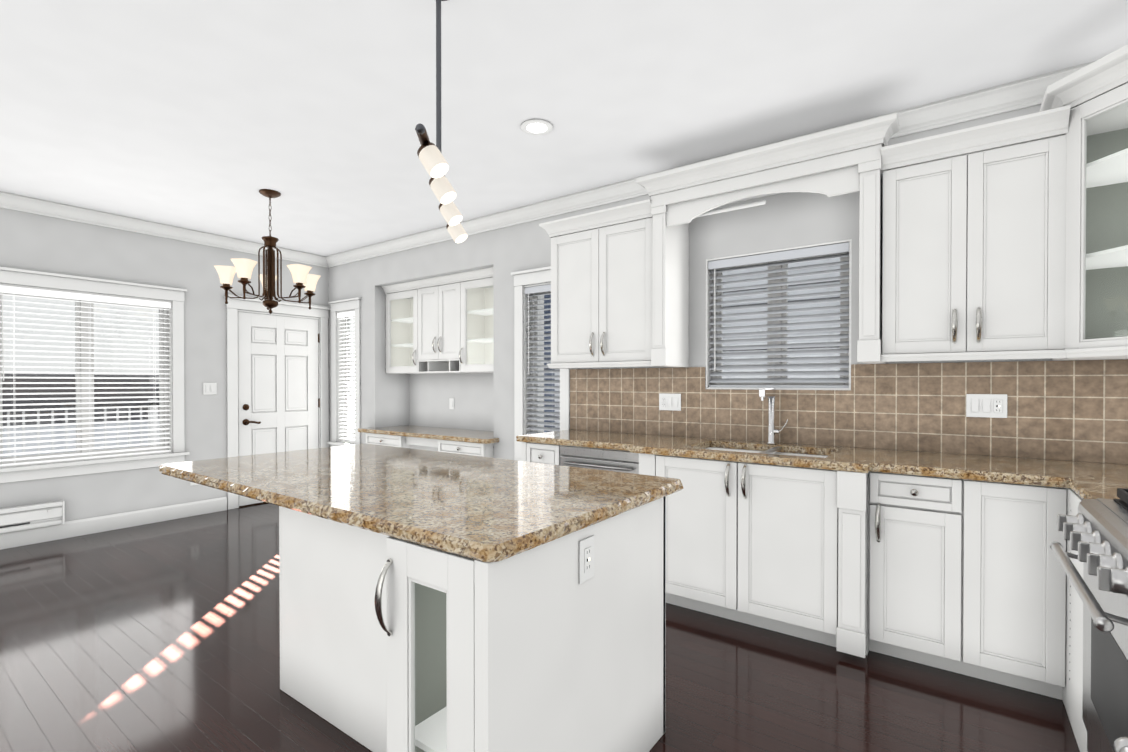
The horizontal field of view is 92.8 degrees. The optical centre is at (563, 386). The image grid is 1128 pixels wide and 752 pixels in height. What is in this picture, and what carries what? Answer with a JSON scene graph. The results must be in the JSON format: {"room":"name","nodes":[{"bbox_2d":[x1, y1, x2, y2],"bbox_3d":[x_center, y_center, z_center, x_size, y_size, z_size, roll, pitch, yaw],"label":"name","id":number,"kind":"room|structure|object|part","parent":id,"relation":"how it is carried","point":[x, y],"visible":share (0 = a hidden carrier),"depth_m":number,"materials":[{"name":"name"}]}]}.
{"room":"kitchen","nodes":[
{"label":"kitchen","id":0,"kind":"room"},
{"bbox_2d":[0,208,328,521],"bbox_3d":[-4.957,-0.110,3.426,0.160,2.737,7.560,0,1,36],"label":"wall","id":1,"kind":"structure","parent":0,"point":[36,242],"depth_m":4.93,"materials":[{"name":"grey paint"}]},
{"bbox_2d":[0,500,64,532],"bbox_3d":[-4.519,1.030,3.830,0.078,0.184,1.415,0,1,36],"label":"heater","id":2,"kind":"object","parent":1,"relation":"attached to","point":[23,517],"visible":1,"depth_m":4.24,"materials":[{"name":"metal"}]},
{"bbox_2d":[0,267,189,482],"bbox_3d":[-4.058,-0.092,4.596,0.195,1.660,1.410,0,1,36],"label":"window","id":3,"kind":"structure","parent":1,"relation":"in","point":[33,471],"depth_m":4.64,"materials":[{"name":"white paint"}]},
{"bbox_2d":[0,285,170,465],"bbox_3d":[-4.046,-0.083,4.587,0.084,1.407,1.154,0,1,36],"label":"window blind","id":4,"kind":"object","parent":3,"relation":"attached to","point":[57,294],"visible":1,"depth_m":4.54,"materials":[{"name":"white plastic"}]},
{"bbox_2d":[0,497,226,549],"bbox_3d":[-5.250,1.195,2.884,0.016,0.135,6.265,0,1,36],"label":"baseboard","id":5,"kind":"structure","parent":1,"relation":"attached to","point":[69,529],"depth_m":4.65,"materials":[{"name":"white paint"}]},
{"bbox_2d":[0,191,323,266],"bbox_3d":[-4.905,-1.425,3.279,0.085,0.105,7.400,0,1,36],"label":"crown molding","id":6,"kind":"structure","parent":1,"relation":"attached to","point":[11,201],"depth_m":4.79,"materials":[{"name":"white paint"}]},
{"bbox_2d":[203,383,216,394],"bbox_3d":[-3.490,0.019,5.294,0.011,0.118,0.118,0,1,36],"label":"light switch","id":7,"kind":"object","parent":1,"relation":"attached to","point":[209,388],"visible":1,"depth_m":5.29,"materials":[{"name":"white plastic"}]},
{"bbox_2d":[224,294,330,509],"bbox_3d":[-3.069,0.153,5.844,0.044,2.175,1.130,0,1,36],"label":"door frame","id":8,"kind":"structure","parent":1,"relation":"attached to","point":[233,305],"depth_m":5.54,"materials":[{"name":"white paint"}]},
{"bbox_2d":[237,310,319,507],"bbox_3d":[-3.128,0.223,5.888,0.198,2.032,0.898,0,1,36],"label":"door","id":9,"kind":"structure","parent":1,"relation":"in","point":[278,382],"depth_m":5.83,"materials":[{"name":"white paint"}]},
{"bbox_2d":[324,61,1094,267],"bbox_3d":[0.014,-1.432,4.218,6.750,0.105,0.085,0,1,36],"label":"crown molding","id":10,"kind":"structure","parent":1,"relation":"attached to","point":[1015,95],"depth_m":3.83,"materials":[{"name":"white paint"}]},
{"bbox_2d":[0,503,1079,751],"bbox_3d":[-2.003,1.313,1.462,6.940,0.080,7.850,0,1,36],"label":"floor","id":11,"kind":"structure","parent":0,"point":[158,637],"depth_m":2.35,"materials":[{"name":"brown wood"}]},
{"bbox_2d":[358,425,498,457],"bbox_3d":[-1.251,0.844,5.389,1.908,0.799,0.608,0,1,36],"label":"desk","id":12,"kind":"object","parent":11,"relation":"on","point":[465,441],"visible":0.31,"depth_m":5.21,"materials":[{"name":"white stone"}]},
{"bbox_2d":[215,488,665,751],"bbox_3d":[-0.472,0.831,2.013,1.435,0.873,1.021,0,1,36],"label":"kitchen island","id":13,"kind":"object","parent":11,"relation":"on","point":[433,601],"depth_m":1.56,"materials":[{"name":"white wood"}]},
{"bbox_2d":[159,444,682,567],"bbox_3d":[-0.686,0.372,2.239,2.086,0.040,1.072,0,1,36],"label":"island countertop","id":14,"kind":"structure","parent":13,"relation":"on","point":[497,510],"depth_m":1.84,"materials":[{"name":"brown stone"}]},
{"bbox_2d":[522,452,559,464],"bbox_3d":[0.018,0.818,3.898,0.332,0.873,0.620,0,1,36],"label":"base cabinet","id":15,"kind":"object","parent":11,"relation":"on","point":[526,456],"depth_m":3.64,"materials":[{"name":"white paint"}]},
{"bbox_2d":[560,456,631,472],"bbox_3d":[0.376,0.820,3.638,0.683,0.873,0.620,0,1,36],"label":"base cabinet","id":16,"kind":"object","parent":11,"relation":"on","point":[591,464],"depth_m":3.36,"materials":[{"name":"silver metal"}]},
{"bbox_2d":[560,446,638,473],"bbox_3d":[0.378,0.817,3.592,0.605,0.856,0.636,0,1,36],"label":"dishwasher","id":17,"kind":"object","parent":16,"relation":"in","point":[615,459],"depth_m":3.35,"materials":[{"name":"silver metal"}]},
{"bbox_2d":[632,464,887,657],"bbox_3d":[1.129,0.824,3.044,1.233,0.873,0.692,0,1,36],"label":"base cabinet","id":18,"kind":"object","parent":11,"relation":"on","point":[797,558],"depth_m":2.68,"materials":[{"name":"white paint"}]},
{"bbox_2d":[516,429,1127,507],"bbox_3d":[1.126,0.368,2.805,3.470,0.039,1.076,0,1,36],"label":"countertop","id":19,"kind":"structure","parent":18,"relation":"on","point":[1013,480],"depth_m":2.56,"materials":[{"name":"brown stone"}]},
{"bbox_2d":[708,444,755,451],"bbox_3d":[0.972,0.466,3.113,0.409,0.186,0.417,0,1,36],"label":"sink","id":20,"kind":"object","parent":19,"relation":"in","point":[709,445],"depth_m":3.30,"materials":[{"name":"silver metal"}]},
{"bbox_2d":[759,388,787,443],"bbox_3d":[1.235,0.177,3.162,0.127,0.335,0.228,0,1,36],"label":"faucet","id":21,"kind":"object","parent":19,"relation":"on","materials":[{"name":"silver metal"}]},
{"bbox_2d":[804,452,823,455],"bbox_3d":[1.288,0.448,2.912,0.299,0.146,0.369,0,1,36],"label":"sink","id":22,"kind":"object","parent":19,"relation":"in","point":[805,453],"depth_m":3.04,"materials":[{"name":"silver metal"}]},
{"bbox_2d":[888,492,983,679],"bbox_3d":[1.763,0.827,2.628,0.419,0.873,0.618,0,1,36],"label":"base cabinet","id":23,"kind":"object","parent":11,"relation":"on","point":[947,561],"depth_m":2.35,"materials":[{"name":"white paint"}]},
{"bbox_2d":[984,500,1043,693],"bbox_3d":[1.989,0.828,2.462,0.390,0.873,0.618,0,1,36],"label":"base cabinet","id":24,"kind":"object","parent":11,"relation":"on","point":[1013,533],"depth_m":2.20,"materials":[{"name":"white paint"}]},
{"bbox_2d":[1040,488,1127,702],"bbox_3d":[2.375,0.831,2.169,0.698,0.873,0.638,0,1,36],"label":"base cabinet","id":25,"kind":"object","parent":11,"relation":"on","point":[1051,570],"depth_m":2.13,"materials":[{"name":"white paint"}]},
{"bbox_2d":[1049,488,1127,751],"bbox_3d":[1.677,0.779,1.269,0.719,0.990,0.752,0,1,36],"label":"range","id":26,"kind":"object","parent":11,"relation":"on","point":[1095,532],"visible":1,"depth_m":1.45,"materials":[{"name":"silver metal"}]},
{"bbox_2d":[1113,737,1127,751],"bbox_3d":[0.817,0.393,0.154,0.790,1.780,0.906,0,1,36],"label":"handle","id":27,"kind":"object","parent":26,"relation":"part of","point":[1120,744],"visible":1,"depth_m":0.72,"materials":[{"name":"silver metal"}]},
{"bbox_2d":[1064,488,1119,751],"bbox_3d":[2.082,0.834,1.717,0.638,0.873,0.437,0,1,36],"label":"base cabinet","id":28,"kind":"object","parent":11,"relation":"on","point":[1073,604],"depth_m":1.96,"materials":[{"name":"white paint"}]},
{"bbox_2d":[0,0,1127,255],"bbox_3d":[-2.136,-1.513,1.259,7.260,0.100,7.720,0,1,36],"label":"ceiling","id":29,"kind":"structure","parent":0,"point":[210,116],"depth_m":2.65,"materials":[{"name":"white paint"}]},
{"bbox_2d":[214,189,320,313],"bbox_3d":[-2.230,-1.020,4.112,0.726,0.926,0.710,0,1,36],"label":"chandelier","id":30,"kind":"object","parent":29,"relation":"hanging from","point":[243,268],"visible":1,"depth_m":4.05,"materials":[{"name":"brown metal"}]},
{"bbox_2d":[415,0,466,242],"bbox_3d":[-0.454,-1.045,1.995,0.692,0.845,0.763,0,1,36],"label":"track light","id":31,"kind":"object","parent":29,"relation":"hanging from","point":[433,161],"visible":1,"depth_m":1.84,"materials":[{"name":"white glass"}]},
{"bbox_2d":[521,119,552,134],"bbox_3d":[-0.154,-1.470,3.045,0.184,0.011,0.184,0,1,36],"label":"recessed light","id":32,"kind":"object","parent":29,"relation":"in","point":[536,127],"visible":0.98,"depth_m":3.04,"materials":[{"name":"white plastic"}]},
{"bbox_2d":[329,104,1125,459],"bbox_3d":[0.276,-0.117,4.443,7.100,2.737,0.570,0,1,36],"label":"wall","id":33,"kind":"structure","parent":0,"point":[485,402],"depth_m":4.68,"materials":[{"name":"grey paint"}]},
{"bbox_2d":[327,297,361,446],"bbox_3d":[-2.444,-0.116,6.126,0.620,1.735,0.195,0,1,36],"label":"window","id":34,"kind":"structure","parent":33,"relation":"attached to","point":[346,304],"depth_m":6.20,"materials":[{"name":"white paint"}]},
{"bbox_2d":[337,311,354,441],"bbox_3d":[-2.453,-0.101,6.114,0.364,1.493,0.084,0,1,36],"label":"window blind","id":35,"kind":"object","parent":34,"relation":"attached to","point":[345,314],"visible":0.71,"depth_m":6.13,"materials":[{"name":"white plastic"}]},
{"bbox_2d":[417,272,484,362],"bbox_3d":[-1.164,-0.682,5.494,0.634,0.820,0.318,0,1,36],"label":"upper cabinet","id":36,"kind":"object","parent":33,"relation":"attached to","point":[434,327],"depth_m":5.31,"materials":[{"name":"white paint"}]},
{"bbox_2d":[449,398,453,408],"bbox_3d":[-1.198,0.182,5.716,0.070,0.118,0.011,0,1,36],"label":"outlet","id":37,"kind":"object","parent":33,"relation":"attached to","point":[451,403],"visible":1,"depth_m":5.71,"materials":[{"name":"white plastic"}]},
{"bbox_2d":[511,266,569,460],"bbox_3d":[-0.157,-0.104,4.459,0.630,1.735,0.195,0,1,36],"label":"window","id":38,"kind":"structure","parent":33,"relation":"attached to","point":[532,276],"depth_m":4.54,"materials":[{"name":"white paint"}]},
{"bbox_2d":[525,284,559,433],"bbox_3d":[-0.166,-0.088,4.447,0.374,1.493,0.084,0,1,36],"label":"window blind","id":39,"kind":"object","parent":38,"relation":"attached to","point":[537,289],"visible":0.46,"depth_m":4.47,"materials":[{"name":"white plastic"}]},
{"bbox_2d":[547,200,678,367],"bbox_3d":[0.338,-0.679,3.829,0.838,1.019,0.338,0,1,36],"label":"upper cabinet","id":40,"kind":"object","parent":33,"relation":"attached to","point":[615,288],"depth_m":3.61,"materials":[{"name":"white paint"}]},
{"bbox_2d":[706,239,851,389],"bbox_3d":[1.342,-0.416,3.398,0.869,0.869,0.139,0,1,36],"label":"window","id":41,"kind":"structure","parent":33,"relation":"attached to","point":[709,288],"depth_m":3.40,"materials":[{"name":"white plastic"}]},
{"bbox_2d":[708,242,848,387],"bbox_3d":[1.320,-0.413,3.368,0.844,0.848,0.084,0,1,36],"label":"window blind","id":42,"kind":"object","parent":41,"relation":"attached to","point":[790,254],"visible":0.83,"depth_m":3.35,"materials":[{"name":"white plastic"}]},
{"bbox_2d":[570,359,1127,463],"bbox_3d":[1.447,0.108,3.233,3.459,0.474,0.007,0,1,36],"label":"tile backsplash","id":43,"kind":"structure","parent":33,"relation":"attached to","point":[1073,410],"depth_m":2.92,"materials":[{"name":"brown tile"}]},
{"bbox_2d":[659,393,680,410],"bbox_3d":[0.737,0.106,3.739,0.164,0.118,0.011,0,1,36],"label":"light switch","id":44,"kind":"object","parent":43,"relation":"attached to","point":[669,401],"visible":1,"depth_m":3.74,"materials":[{"name":"white plastic"}]},
{"bbox_2d":[966,394,1006,417],"bbox_3d":[2.138,0.097,2.717,0.164,0.118,0.011,0,1,36],"label":"light switch","id":45,"kind":"object","parent":43,"relation":"attached to","point":[988,405],"visible":1,"depth_m":2.71,"materials":[{"name":"white plastic"}]},
{"bbox_2d":[875,104,1074,359],"bbox_3d":[1.964,-0.671,2.620,0.686,1.019,0.376,0,1,36],"label":"upper cabinet","id":46,"kind":"object","parent":33,"relation":"attached to","point":[1019,250],"depth_m":2.48,"materials":[{"name":"white paint"}]},
{"bbox_2d":[1063,64,1127,347],"bbox_3d":[2.188,-0.683,2.106,0.294,0.990,0.298,0,1,36],"label":"upper cabinet","id":47,"kind":"object","parent":33,"relation":"attached to","point":[1095,109],"depth_m":2.28,"materials":[{"name":"white paint"}]},
{"bbox_3d":[2.369,-0.707,2.134,0.680,1.170,0.684,0,1,36],"label":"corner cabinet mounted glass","id":48,"kind":"part","parent":47,"relation":"part of","materials":[{"name":"white paint"}]},
{"label":"outside","id":49,"kind":"structure","parent":0,"visible":0},
{"bbox_3d":[-3.996,4.331,7.238,76.940,0.200,60.000,0,1,36],"label":"ground","id":50,"kind":"structure","parent":49,"visible":0},
{"bbox_2d":[2,399,158,456],"bbox_3d":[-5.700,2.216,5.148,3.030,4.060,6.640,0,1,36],"label":"railing","id":51,"kind":"object","parent":50,"relation":"on","point":[74,406],"depth_m":6.88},
{"bbox_2d":[2,374,158,456],"bbox_3d":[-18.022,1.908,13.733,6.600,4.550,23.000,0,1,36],"label":"balcony railing","id":52,"kind":"object","parent":50,"relation":"on","point":[69,411],"depth_m":15.43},
{"bbox_2d":[544,258,839,431],"bbox_3d":[6.573,0.136,6.546,17.200,8.200,4.615,0,1,36],"label":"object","id":53,"kind":"object","parent":50,"relation":"on","point":[763,309],"depth_m":6.66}
]}

